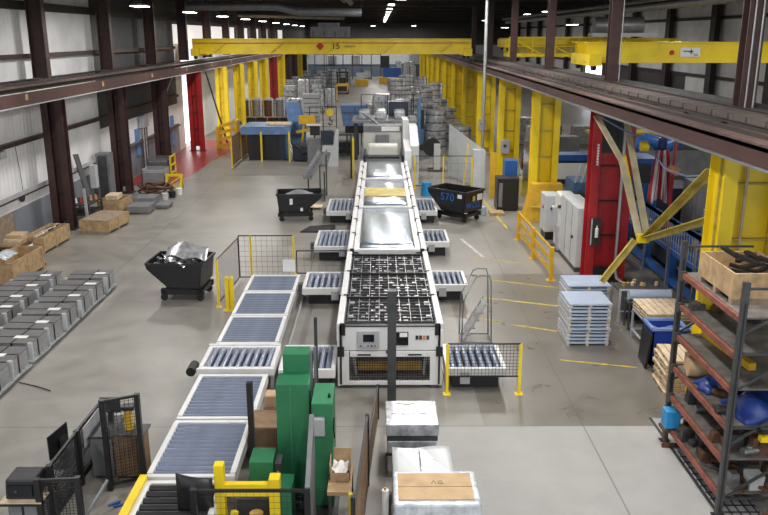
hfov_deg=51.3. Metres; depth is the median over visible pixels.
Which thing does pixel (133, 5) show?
ceiling lamp
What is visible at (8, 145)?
trim
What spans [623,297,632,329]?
trolley
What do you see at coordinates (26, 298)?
bundle
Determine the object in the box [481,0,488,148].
pole
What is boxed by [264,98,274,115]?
reel
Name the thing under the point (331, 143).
kiosk
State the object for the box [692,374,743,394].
tarp
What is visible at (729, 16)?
trim
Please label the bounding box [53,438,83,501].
computer desk
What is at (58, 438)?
monitor
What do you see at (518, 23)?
column
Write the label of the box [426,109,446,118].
coil
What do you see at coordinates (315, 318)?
fence post
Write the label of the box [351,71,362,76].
baseboard
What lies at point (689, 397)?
machine
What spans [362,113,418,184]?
machine
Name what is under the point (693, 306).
machine
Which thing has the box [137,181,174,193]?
pile
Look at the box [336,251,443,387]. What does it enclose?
machine
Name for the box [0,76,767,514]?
floor
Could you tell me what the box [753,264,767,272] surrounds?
black part
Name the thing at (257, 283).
conveyor
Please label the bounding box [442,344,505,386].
conveyor
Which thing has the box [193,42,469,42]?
cable tray
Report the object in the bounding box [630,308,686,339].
cart
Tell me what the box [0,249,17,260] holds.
plastic cover
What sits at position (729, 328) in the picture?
rack
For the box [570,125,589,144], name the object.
goods
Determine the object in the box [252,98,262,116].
reel
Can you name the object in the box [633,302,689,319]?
pallet
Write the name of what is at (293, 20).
ceiling
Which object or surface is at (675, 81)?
wall
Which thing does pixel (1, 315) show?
bundle
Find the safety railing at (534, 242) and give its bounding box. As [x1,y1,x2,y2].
[514,211,555,281]
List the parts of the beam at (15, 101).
rail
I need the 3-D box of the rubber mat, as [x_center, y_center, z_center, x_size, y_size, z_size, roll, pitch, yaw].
[-2.531,-1.126,30.909,1.300,0.050,1.200,0,16,0]
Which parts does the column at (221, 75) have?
web plate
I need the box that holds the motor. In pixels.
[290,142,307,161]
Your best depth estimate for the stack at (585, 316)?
19.23 m
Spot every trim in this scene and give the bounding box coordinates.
[0,0,307,29]
[0,46,175,59]
[0,61,175,84]
[0,94,178,150]
[0,124,180,206]
[0,159,95,204]
[520,13,767,28]
[554,57,763,85]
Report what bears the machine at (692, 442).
on the rack at (729, 328)
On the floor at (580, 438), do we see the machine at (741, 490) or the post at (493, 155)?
the post at (493, 155)
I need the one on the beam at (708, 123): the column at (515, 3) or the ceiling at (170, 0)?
the column at (515, 3)
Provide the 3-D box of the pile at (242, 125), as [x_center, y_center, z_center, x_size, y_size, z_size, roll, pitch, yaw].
[-8.709,-7.577,51.082,1.000,1.700,1.000,0,16,0]
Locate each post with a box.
[82,189,88,216]
[224,276,234,311]
[246,381,255,456]
[260,132,262,161]
[288,132,290,161]
[314,317,318,382]
[350,134,353,178]
[387,289,395,400]
[463,143,468,184]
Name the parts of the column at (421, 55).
web plate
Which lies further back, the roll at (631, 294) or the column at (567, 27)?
the column at (567, 27)
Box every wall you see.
[0,0,307,216]
[13,123,179,233]
[88,0,306,128]
[307,23,510,44]
[307,45,509,63]
[308,64,419,75]
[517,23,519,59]
[519,2,767,102]
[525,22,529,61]
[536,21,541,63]
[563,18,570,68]
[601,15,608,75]
[618,67,685,89]
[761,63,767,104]
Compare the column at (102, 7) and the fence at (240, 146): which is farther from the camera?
the fence at (240, 146)
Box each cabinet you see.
[0,483,57,514]
[88,415,124,476]
[95,152,115,197]
[111,424,150,477]
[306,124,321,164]
[494,175,518,210]
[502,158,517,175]
[539,191,555,239]
[550,191,573,251]
[558,194,584,271]
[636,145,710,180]
[680,178,707,232]
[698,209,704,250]
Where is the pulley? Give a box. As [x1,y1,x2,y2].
[639,141,649,150]
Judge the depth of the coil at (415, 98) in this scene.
69.29 m
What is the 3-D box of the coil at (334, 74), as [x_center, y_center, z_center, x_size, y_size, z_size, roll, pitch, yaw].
[-7.087,-25.323,111.238,1.380,0.510,1.380,-5,16,-17]
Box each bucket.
[161,192,167,199]
[169,190,174,197]
[176,188,181,194]
[743,469,765,490]
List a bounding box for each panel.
[420,109,423,149]
[448,124,485,187]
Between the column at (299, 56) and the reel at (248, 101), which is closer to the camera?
the reel at (248, 101)
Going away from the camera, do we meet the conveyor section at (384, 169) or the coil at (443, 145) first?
the conveyor section at (384, 169)
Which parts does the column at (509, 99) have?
web plate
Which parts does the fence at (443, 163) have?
post, post, post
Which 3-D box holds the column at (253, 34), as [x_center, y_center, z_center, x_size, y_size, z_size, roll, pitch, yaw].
[-12.874,-22.182,78.864,0.560,3.600,0.340,0,16,0]
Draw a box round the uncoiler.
[352,99,420,159]
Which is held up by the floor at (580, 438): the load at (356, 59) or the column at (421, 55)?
the column at (421, 55)
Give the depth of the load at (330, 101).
83.09 m
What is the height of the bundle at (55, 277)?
0.532 m
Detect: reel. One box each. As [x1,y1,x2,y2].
[245,98,251,116]
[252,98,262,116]
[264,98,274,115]
[275,98,285,115]
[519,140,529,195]
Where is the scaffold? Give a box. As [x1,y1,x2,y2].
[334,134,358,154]
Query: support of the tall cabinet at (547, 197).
on the floor at (580, 438)
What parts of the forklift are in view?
seat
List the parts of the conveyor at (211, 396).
rail, rail, rail, rail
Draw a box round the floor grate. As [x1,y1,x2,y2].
[649,417,760,514]
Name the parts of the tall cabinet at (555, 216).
panel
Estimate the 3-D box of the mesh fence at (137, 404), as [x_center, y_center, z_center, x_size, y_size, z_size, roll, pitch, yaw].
[-4.246,3.014,13.044,0.643,1.620,0.106,-7,17,-24]
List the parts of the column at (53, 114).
web plate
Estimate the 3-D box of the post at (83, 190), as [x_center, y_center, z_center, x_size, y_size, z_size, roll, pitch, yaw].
[-11.569,-1.924,31.072,0.160,1.507,0.140,0,16,0]
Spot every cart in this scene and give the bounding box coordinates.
[169,153,176,173]
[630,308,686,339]
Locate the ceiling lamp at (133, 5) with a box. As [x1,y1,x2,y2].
[129,0,149,6]
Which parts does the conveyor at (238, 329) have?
rail, rail, rail, rail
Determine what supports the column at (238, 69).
on the floor at (580, 438)
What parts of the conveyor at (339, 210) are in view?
rail, rail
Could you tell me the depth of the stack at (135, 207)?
33.39 m
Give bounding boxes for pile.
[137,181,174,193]
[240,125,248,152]
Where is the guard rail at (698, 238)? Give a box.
[629,195,701,299]
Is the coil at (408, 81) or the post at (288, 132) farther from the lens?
the coil at (408, 81)
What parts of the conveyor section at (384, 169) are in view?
rail, cross rail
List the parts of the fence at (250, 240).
panel frame, post, panel frame, post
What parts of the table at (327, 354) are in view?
rail, rail, rail, rail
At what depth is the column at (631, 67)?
74.37 m
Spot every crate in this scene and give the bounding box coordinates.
[0,246,44,286]
[27,223,70,254]
[79,210,129,233]
[97,195,132,210]
[254,410,277,453]
[661,406,680,428]
[698,251,767,304]
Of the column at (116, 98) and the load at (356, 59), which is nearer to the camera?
the column at (116, 98)
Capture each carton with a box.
[0,239,26,246]
[3,236,27,242]
[5,231,27,238]
[264,390,275,406]
[329,448,350,480]
[683,351,692,369]
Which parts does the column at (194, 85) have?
web plate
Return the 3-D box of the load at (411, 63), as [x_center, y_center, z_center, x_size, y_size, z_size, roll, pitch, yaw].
[4.581,-30.913,132.591,1.000,3.110,1.000,0,16,0]
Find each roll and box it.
[382,487,388,514]
[627,290,671,299]
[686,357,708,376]
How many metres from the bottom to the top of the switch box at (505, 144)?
0.700 m
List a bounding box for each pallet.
[311,204,322,209]
[385,401,438,440]
[386,441,436,476]
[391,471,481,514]
[392,446,452,473]
[633,298,686,316]
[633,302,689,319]
[633,305,690,322]
[652,357,678,378]
[652,374,684,395]
[653,365,685,387]
[654,348,682,368]
[654,353,668,373]
[654,362,682,382]
[654,370,684,391]
[656,344,686,364]
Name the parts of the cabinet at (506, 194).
door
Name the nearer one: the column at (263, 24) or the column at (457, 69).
the column at (457, 69)
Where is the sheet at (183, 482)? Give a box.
[175,473,213,510]
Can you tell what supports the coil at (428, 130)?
on the coil at (441, 138)
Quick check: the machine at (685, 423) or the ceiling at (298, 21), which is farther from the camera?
the ceiling at (298, 21)
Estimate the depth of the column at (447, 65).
76.60 m
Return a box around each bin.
[141,166,169,182]
[146,156,173,173]
[642,317,689,364]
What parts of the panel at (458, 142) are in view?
panel, panel, panel, panel, panel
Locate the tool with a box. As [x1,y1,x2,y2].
[666,141,680,175]
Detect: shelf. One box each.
[76,197,102,205]
[76,207,103,215]
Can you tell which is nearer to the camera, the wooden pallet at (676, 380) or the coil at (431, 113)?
the wooden pallet at (676, 380)
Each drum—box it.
[421,182,430,196]
[479,206,485,215]
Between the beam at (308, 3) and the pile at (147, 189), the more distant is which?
the beam at (308, 3)
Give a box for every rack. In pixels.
[66,197,103,222]
[138,115,148,166]
[240,115,286,123]
[314,54,380,78]
[658,240,767,514]
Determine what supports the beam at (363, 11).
attached to the wall at (686, 31)
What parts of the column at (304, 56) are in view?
web plate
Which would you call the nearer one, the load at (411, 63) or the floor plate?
the floor plate
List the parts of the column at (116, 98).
web plate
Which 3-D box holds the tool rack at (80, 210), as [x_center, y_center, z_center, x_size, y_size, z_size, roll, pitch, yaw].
[-12.091,-1.895,32.296,1.000,0.790,1.600,0,16,0]
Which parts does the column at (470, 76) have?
web plate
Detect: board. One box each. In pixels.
[134,128,140,155]
[169,115,174,144]
[283,260,294,274]
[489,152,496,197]
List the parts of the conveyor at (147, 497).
rail, rail, rail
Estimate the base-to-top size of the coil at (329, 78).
0.510 m
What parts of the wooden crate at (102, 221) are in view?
panel, panel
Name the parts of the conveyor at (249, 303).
rail, rail, rail, rail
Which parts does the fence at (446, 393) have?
post, panel frame, post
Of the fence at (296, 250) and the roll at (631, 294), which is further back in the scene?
the fence at (296, 250)
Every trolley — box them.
[0,240,32,251]
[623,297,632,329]
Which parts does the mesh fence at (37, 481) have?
post, rail, post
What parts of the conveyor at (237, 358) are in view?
motor, rail, guide rail, rail, guide rail, rail, leg, rail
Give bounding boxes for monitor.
[47,422,70,460]
[99,397,120,421]
[310,126,319,134]
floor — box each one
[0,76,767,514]
[133,140,234,185]
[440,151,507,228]
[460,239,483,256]
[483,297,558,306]
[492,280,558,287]
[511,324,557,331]
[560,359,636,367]
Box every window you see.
[172,24,281,43]
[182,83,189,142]
[586,66,601,74]
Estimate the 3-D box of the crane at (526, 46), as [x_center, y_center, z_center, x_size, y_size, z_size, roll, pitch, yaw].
[12.447,-12.835,48.648,10.500,1.135,4.335,0,16,0]
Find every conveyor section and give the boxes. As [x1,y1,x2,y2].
[348,207,426,257]
[354,178,416,208]
[358,161,410,182]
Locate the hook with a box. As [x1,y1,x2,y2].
[326,37,332,124]
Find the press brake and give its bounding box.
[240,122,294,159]
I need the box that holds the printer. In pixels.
[5,467,46,498]
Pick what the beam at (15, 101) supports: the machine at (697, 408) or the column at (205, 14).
the column at (205, 14)
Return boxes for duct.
[185,2,361,16]
[238,13,344,19]
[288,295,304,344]
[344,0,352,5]
[502,0,665,19]
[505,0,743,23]
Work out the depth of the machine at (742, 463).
13.13 m
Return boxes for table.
[278,345,337,385]
[298,272,343,303]
[310,230,349,259]
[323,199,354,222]
[327,464,352,514]
[416,199,437,222]
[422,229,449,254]
[432,271,467,299]
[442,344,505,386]
[610,282,672,321]
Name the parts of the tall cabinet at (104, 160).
door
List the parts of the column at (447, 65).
web plate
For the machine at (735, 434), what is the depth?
12.53 m
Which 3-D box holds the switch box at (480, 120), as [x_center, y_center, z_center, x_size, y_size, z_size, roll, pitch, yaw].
[6.122,-8.270,49.840,0.450,0.700,0.200,0,16,0]
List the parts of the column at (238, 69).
web plate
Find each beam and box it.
[0,54,284,111]
[73,154,90,196]
[432,53,767,173]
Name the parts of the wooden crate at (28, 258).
panel, panel, panel, panel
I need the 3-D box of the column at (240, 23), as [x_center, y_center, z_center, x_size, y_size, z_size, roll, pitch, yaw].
[-12.829,-20.205,71.734,0.560,3.600,0.340,0,16,0]
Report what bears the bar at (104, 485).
on the floor at (580, 438)
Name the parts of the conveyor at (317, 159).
leg, leg, leg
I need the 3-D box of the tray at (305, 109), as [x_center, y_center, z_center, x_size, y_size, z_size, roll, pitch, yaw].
[-5.576,-11.402,61.663,1.240,0.298,1.040,0,15,0]
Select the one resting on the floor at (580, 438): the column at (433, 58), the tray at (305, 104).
the column at (433, 58)
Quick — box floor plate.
[652,418,682,450]
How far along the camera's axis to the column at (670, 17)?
65.10 m
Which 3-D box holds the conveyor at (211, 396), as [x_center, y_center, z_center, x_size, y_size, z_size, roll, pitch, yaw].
[-3.065,2.895,15.484,1.400,0.545,1.970,0,16,0]
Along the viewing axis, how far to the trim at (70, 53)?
33.54 m
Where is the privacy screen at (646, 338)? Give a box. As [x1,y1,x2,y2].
[638,325,652,368]
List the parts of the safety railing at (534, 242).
post, rail, post, rail, rail, post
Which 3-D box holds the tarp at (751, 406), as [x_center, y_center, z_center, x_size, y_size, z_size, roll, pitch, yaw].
[5.881,2.253,12.466,0.960,0.351,0.850,0,16,0]
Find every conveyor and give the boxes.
[118,474,216,514]
[147,420,248,501]
[176,374,267,419]
[186,343,280,388]
[216,316,286,343]
[231,292,294,332]
[244,275,300,307]
[303,149,326,201]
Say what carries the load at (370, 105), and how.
on the floor at (580, 438)
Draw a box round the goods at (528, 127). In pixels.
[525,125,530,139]
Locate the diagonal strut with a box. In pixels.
[205,72,228,146]
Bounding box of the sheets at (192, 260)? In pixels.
[156,254,207,267]
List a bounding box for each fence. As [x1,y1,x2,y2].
[33,475,84,514]
[45,400,99,513]
[98,393,146,490]
[189,487,310,514]
[215,237,239,307]
[230,131,247,167]
[238,235,294,277]
[296,250,347,273]
[309,106,336,133]
[351,384,378,514]
[361,94,413,145]
[413,156,472,188]
[443,343,522,395]
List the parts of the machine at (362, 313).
corner post, rail, rail, rail, control panel, guard frame, panel, plate, lever, rail, rail, rail, corner post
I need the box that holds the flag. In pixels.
[647,138,677,228]
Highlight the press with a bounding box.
[632,133,684,221]
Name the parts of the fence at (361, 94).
post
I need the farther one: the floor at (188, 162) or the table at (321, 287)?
the floor at (188, 162)
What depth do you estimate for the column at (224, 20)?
64.44 m
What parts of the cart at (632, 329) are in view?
leg, frame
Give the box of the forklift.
[336,68,348,93]
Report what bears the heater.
hanging from the ceiling
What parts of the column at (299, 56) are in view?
web plate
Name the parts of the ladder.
frame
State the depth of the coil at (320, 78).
103.04 m
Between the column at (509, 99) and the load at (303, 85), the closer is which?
the column at (509, 99)
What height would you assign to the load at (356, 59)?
1.510 m
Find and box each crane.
[190,23,471,58]
[497,37,681,56]
[571,42,767,70]
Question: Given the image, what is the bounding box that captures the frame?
[627,208,701,299]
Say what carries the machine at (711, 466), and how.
on the rack at (729, 328)
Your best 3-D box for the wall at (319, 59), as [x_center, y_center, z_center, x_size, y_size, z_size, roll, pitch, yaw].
[4.596,-36.941,145.552,37.000,3.400,0.200,0,16,0]
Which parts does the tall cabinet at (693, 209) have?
door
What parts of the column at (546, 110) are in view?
web plate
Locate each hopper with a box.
[144,251,215,300]
[275,188,321,220]
[427,183,484,222]
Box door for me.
[0,211,14,246]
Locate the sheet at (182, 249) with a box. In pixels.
[164,241,208,262]
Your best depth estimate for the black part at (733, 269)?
12.41 m
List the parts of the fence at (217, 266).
post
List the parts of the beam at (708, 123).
walkway panel, walkway panel, walkway panel, walkway panel, walkway panel, walkway panel, walkway panel, walkway panel, walkway panel, rail, walkway panel, walkway panel, walkway panel, walkway panel, walkway panel, walkway panel, walkway panel, walkway panel, walkway panel, walkway panel, walkway panel, walkway panel, walkway panel, walkway panel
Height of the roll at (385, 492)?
0.940 m
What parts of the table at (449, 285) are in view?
rail, rail, rail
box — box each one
[0,151,6,159]
[89,164,98,187]
[105,192,122,199]
[236,496,269,513]
[263,405,275,409]
[478,119,485,129]
[500,140,509,153]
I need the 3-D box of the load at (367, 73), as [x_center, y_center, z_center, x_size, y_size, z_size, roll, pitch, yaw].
[-2.850,-31.519,137.773,1.400,1.510,1.200,0,16,0]
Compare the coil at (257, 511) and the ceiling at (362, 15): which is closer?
the coil at (257, 511)
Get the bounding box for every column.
[24,0,51,77]
[40,99,78,229]
[94,0,114,69]
[106,87,135,193]
[142,0,157,63]
[150,79,171,159]
[175,1,188,59]
[186,72,205,150]
[201,10,211,56]
[215,67,230,136]
[221,10,230,54]
[233,63,245,125]
[237,11,244,37]
[247,61,258,114]
[250,18,256,37]
[259,58,268,109]
[260,18,266,37]
[269,57,277,103]
[270,18,274,37]
[277,55,285,97]
[285,54,291,78]
[291,54,297,75]
[297,54,302,76]
[302,54,306,70]
[419,54,422,76]
[423,54,426,76]
[426,54,430,84]
[431,54,436,81]
[436,56,442,92]
[443,59,451,106]
[451,62,462,121]
[461,66,477,135]
[471,6,476,53]
[476,71,495,153]
[487,1,493,56]
[496,79,521,177]
[510,0,518,61]
[528,90,561,188]
[544,0,556,68]
[580,16,588,71]
[580,111,636,282]
[604,0,624,80]
[627,12,638,80]
[660,8,675,86]
[685,154,767,392]
[703,4,722,94]
[732,0,767,107]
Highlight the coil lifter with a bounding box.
[419,137,444,171]
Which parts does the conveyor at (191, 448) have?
rail, rail, rail, rail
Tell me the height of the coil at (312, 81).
0.510 m
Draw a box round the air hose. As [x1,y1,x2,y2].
[600,117,698,176]
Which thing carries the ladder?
on the floor at (580, 438)
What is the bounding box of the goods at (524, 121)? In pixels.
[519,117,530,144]
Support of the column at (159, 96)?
on the floor at (580, 438)
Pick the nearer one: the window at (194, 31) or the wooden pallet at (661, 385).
the wooden pallet at (661, 385)
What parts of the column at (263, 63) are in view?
web plate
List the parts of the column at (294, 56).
web plate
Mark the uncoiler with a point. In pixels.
(397, 109)
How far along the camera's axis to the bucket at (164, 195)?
36.30 m
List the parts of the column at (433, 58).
web plate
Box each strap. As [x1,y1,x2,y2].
[19,382,50,390]
[108,500,123,507]
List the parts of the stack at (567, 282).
panel, panel, panel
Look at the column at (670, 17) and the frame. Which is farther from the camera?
the column at (670, 17)
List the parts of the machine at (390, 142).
frame, feed arm, frame, lit plate, frame, housing panel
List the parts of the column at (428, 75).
web plate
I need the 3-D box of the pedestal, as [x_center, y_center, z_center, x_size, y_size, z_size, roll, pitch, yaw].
[6.335,-2.213,32.115,1.550,1.500,0.800,0,16,0]
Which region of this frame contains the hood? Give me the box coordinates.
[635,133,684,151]
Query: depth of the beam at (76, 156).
33.60 m
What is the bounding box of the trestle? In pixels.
[165,174,183,187]
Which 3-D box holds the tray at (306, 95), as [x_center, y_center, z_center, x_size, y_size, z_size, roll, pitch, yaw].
[-5.576,-12.407,61.385,1.240,0.298,1.040,0,15,0]
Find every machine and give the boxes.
[249,346,339,514]
[296,115,315,143]
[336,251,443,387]
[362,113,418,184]
[379,56,400,83]
[565,165,586,197]
[676,419,689,432]
[678,426,695,441]
[684,388,696,404]
[687,301,705,310]
[688,434,698,446]
[693,405,707,412]
[695,446,708,454]
[697,437,705,445]
[697,449,712,462]
[699,461,742,475]
[708,429,723,442]
[710,304,719,311]
[711,455,738,463]
[711,457,738,467]
[712,387,728,398]
[712,403,735,410]
[714,404,726,413]
[720,435,730,451]
[726,470,739,487]
[731,431,743,448]
[734,460,747,466]
[737,480,747,493]
[738,430,749,444]
[739,444,759,455]
[740,475,767,492]
[747,460,758,463]
[748,434,767,455]
[752,430,762,433]
[760,461,767,482]
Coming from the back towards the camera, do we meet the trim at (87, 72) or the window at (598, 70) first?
the window at (598, 70)
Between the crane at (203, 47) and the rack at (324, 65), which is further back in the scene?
the rack at (324, 65)
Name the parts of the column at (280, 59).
web plate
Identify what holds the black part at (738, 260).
in the wooden crate at (713, 269)
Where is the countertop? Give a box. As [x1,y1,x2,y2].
[0,487,48,503]
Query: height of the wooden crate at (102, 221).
0.525 m
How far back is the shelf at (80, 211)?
32.33 m
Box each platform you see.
[216,119,239,149]
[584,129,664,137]
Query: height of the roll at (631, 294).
0.260 m
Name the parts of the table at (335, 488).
leg, leg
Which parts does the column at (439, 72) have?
web plate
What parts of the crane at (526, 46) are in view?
kick panel, walkway railing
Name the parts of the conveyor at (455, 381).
rail, rail, rail, rail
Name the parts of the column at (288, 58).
web plate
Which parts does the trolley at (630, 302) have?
leg, leg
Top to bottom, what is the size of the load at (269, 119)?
0.460 m
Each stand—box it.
[120,403,134,429]
[658,423,678,447]
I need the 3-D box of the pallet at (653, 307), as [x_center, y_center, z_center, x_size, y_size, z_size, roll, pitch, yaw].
[6.646,1.195,19.162,1.030,0.065,1.170,0,16,0]
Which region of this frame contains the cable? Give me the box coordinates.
[15,147,22,189]
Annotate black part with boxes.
[720,246,737,258]
[727,267,750,272]
[729,263,754,272]
[733,252,759,265]
[735,254,749,262]
[738,261,765,269]
[744,250,760,261]
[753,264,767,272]
[757,255,767,262]
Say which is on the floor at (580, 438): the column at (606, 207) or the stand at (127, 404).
the column at (606, 207)
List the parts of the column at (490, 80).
web plate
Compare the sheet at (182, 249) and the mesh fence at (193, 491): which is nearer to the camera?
the mesh fence at (193, 491)
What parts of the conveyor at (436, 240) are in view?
rail, rail, rail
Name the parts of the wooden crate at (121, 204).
panel, panel, panel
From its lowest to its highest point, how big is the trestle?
0.735 m
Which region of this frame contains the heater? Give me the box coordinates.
[588,0,657,36]
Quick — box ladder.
[458,268,492,342]
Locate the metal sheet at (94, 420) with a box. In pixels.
[82,408,99,447]
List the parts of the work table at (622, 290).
leg, leg, rail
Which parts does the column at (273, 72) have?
web plate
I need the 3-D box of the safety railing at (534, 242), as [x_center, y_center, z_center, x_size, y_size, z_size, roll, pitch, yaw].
[4.989,-0.484,26.723,0.278,1.050,5.369,-1,16,-2]
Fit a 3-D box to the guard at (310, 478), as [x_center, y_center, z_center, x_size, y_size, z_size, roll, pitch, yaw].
[-1.078,3.311,11.730,0.070,1.750,0.950,0,16,0]
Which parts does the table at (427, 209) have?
rail, rail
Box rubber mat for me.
[300,224,334,232]
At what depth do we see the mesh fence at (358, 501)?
12.59 m
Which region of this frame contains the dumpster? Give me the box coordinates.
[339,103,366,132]
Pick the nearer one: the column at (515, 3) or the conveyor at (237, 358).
the conveyor at (237, 358)
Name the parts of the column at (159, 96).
web plate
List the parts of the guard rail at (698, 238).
post, rail, post, post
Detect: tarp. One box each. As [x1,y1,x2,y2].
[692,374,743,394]
[719,391,767,424]
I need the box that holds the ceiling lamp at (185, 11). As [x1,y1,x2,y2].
[182,0,197,12]
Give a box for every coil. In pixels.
[249,509,262,513]
[286,79,293,83]
[292,76,299,80]
[310,79,318,83]
[313,76,322,80]
[317,73,326,76]
[328,69,337,73]
[328,73,336,77]
[328,77,336,80]
[328,81,336,84]
[394,78,405,83]
[394,83,405,87]
[398,87,410,92]
[403,91,414,96]
[404,75,414,78]
[406,79,413,83]
[407,97,421,103]
[410,86,418,90]
[417,77,426,80]
[417,81,426,84]
[419,95,431,99]
[420,89,432,94]
[421,103,433,110]
[425,126,445,134]
[425,134,445,142]
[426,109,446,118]
[426,118,446,126]
[429,82,442,87]
[429,88,441,92]
[432,93,442,97]
[432,98,447,104]
[434,105,446,108]
[438,107,455,114]
[440,141,445,150]
[446,122,461,129]
[447,115,454,121]
[452,125,471,134]
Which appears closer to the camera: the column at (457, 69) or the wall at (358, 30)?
the column at (457, 69)
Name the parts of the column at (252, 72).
web plate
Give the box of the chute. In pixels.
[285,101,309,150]
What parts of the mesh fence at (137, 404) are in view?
post, rail, rail, post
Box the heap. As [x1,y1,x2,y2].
[286,189,312,193]
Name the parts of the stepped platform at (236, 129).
frame, frame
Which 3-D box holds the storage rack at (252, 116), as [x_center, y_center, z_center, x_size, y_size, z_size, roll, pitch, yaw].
[-9.416,-11.802,68.377,5.600,0.600,1.400,0,16,0]
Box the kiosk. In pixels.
[321,129,338,166]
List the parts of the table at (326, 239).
motor, rail, rail, rail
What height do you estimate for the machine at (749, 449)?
0.158 m
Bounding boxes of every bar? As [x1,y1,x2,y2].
[85,479,108,514]
[702,331,756,370]
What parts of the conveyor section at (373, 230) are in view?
rail, rail, rail, cross rail, rail, rail, rail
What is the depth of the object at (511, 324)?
20.44 m
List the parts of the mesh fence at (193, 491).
post, rail, post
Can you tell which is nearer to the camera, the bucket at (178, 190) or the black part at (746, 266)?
the black part at (746, 266)
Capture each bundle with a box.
[0,280,49,299]
[0,291,35,311]
[0,302,20,323]
[0,314,3,326]
[0,316,65,345]
[0,329,50,363]
[0,346,31,381]
[0,363,13,394]
[9,271,61,288]
[17,303,79,332]
[34,291,92,318]
[49,280,105,306]
[64,270,116,294]
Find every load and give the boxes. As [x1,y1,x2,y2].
[246,118,255,123]
[256,118,267,121]
[268,118,278,121]
[280,118,287,121]
[283,85,296,113]
[290,98,302,110]
[297,79,309,97]
[303,93,320,131]
[311,85,322,92]
[312,89,324,112]
[324,88,335,105]
[328,56,336,64]
[353,56,359,64]
[363,70,370,78]
[366,103,372,114]
[373,95,390,114]
[394,98,411,114]
[395,61,400,66]
[403,62,408,74]
[409,61,414,74]
[410,66,415,79]
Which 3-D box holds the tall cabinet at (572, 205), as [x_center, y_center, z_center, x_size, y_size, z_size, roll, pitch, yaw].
[6.272,-0.834,26.115,0.650,2.050,2.300,0,16,0]
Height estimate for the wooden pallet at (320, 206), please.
0.120 m
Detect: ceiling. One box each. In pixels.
[170,0,678,0]
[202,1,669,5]
[225,0,355,23]
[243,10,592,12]
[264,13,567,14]
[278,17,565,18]
[286,19,501,19]
[293,20,507,20]
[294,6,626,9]
[298,21,504,21]
[313,22,504,22]
[345,15,546,16]
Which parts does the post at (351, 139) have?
post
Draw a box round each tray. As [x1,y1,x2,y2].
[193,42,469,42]
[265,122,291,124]
[283,85,296,90]
[284,91,296,95]
[303,93,319,97]
[303,98,319,102]
[303,102,319,107]
[303,107,319,111]
[303,112,319,116]
[488,210,504,215]
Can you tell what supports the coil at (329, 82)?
on the coil
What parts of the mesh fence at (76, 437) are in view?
post, rail, rail, post, rail, rail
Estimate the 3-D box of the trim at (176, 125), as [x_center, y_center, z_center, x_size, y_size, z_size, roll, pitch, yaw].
[-13.028,-0.792,23.567,0.220,0.090,58.000,0,16,0]
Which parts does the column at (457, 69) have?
web plate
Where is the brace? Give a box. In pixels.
[593,116,709,283]
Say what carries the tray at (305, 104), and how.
on the load at (309, 99)
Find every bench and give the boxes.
[355,73,367,85]
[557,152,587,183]
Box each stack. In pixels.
[127,202,154,213]
[133,194,159,203]
[155,201,172,208]
[557,275,610,305]
[557,291,612,345]
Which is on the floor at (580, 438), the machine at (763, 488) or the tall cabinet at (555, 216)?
the tall cabinet at (555, 216)
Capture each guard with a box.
[213,461,280,514]
[305,414,316,514]
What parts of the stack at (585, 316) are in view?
panel, panel, panel, panel, panel, panel, panel, panel, panel, panel, panel, panel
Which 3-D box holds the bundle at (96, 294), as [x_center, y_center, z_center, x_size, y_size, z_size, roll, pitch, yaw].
[-8.548,1.003,22.329,1.200,0.532,0.900,1,16,2]
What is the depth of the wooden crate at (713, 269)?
12.39 m
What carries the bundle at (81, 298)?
on the floor at (580, 438)
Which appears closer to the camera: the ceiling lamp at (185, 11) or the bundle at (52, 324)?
the bundle at (52, 324)
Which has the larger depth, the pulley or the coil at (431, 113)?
the coil at (431, 113)
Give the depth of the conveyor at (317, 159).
35.95 m
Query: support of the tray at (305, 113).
on the load at (309, 99)
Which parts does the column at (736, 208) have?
plate, web plate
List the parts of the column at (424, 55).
web plate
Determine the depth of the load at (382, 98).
55.10 m
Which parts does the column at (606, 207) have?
web plate, plate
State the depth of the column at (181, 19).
50.31 m
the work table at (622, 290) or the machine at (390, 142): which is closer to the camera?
the work table at (622, 290)
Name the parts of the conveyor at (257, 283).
rail, rail, rail, rail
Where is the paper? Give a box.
[332,459,348,472]
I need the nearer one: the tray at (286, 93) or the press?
the press
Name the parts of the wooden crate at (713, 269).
panel, panel, panel, panel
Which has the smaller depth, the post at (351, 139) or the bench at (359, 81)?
the post at (351, 139)
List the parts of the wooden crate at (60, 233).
panel, panel, panel, panel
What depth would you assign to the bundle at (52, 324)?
19.32 m
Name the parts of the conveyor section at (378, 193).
rail, rail, rail, cross rail, rail, rail, rail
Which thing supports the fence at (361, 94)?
on the floor at (580, 438)
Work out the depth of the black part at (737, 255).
12.35 m
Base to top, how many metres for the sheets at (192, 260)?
0.688 m
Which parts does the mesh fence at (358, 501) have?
post, rail, rail, post, rail, rail, post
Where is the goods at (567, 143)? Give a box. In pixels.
[559,135,579,151]
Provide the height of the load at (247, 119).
0.460 m
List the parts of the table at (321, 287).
motor, rail, rail, rail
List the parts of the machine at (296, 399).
arm, guide post, guide post, plate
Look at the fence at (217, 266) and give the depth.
22.54 m
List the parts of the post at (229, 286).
plate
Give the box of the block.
[697,291,713,309]
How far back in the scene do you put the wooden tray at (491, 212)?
33.24 m
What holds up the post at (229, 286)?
on the floor at (580, 438)
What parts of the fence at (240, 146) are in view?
post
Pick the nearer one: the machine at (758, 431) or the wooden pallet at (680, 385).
the machine at (758, 431)
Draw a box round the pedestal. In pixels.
[521,182,562,221]

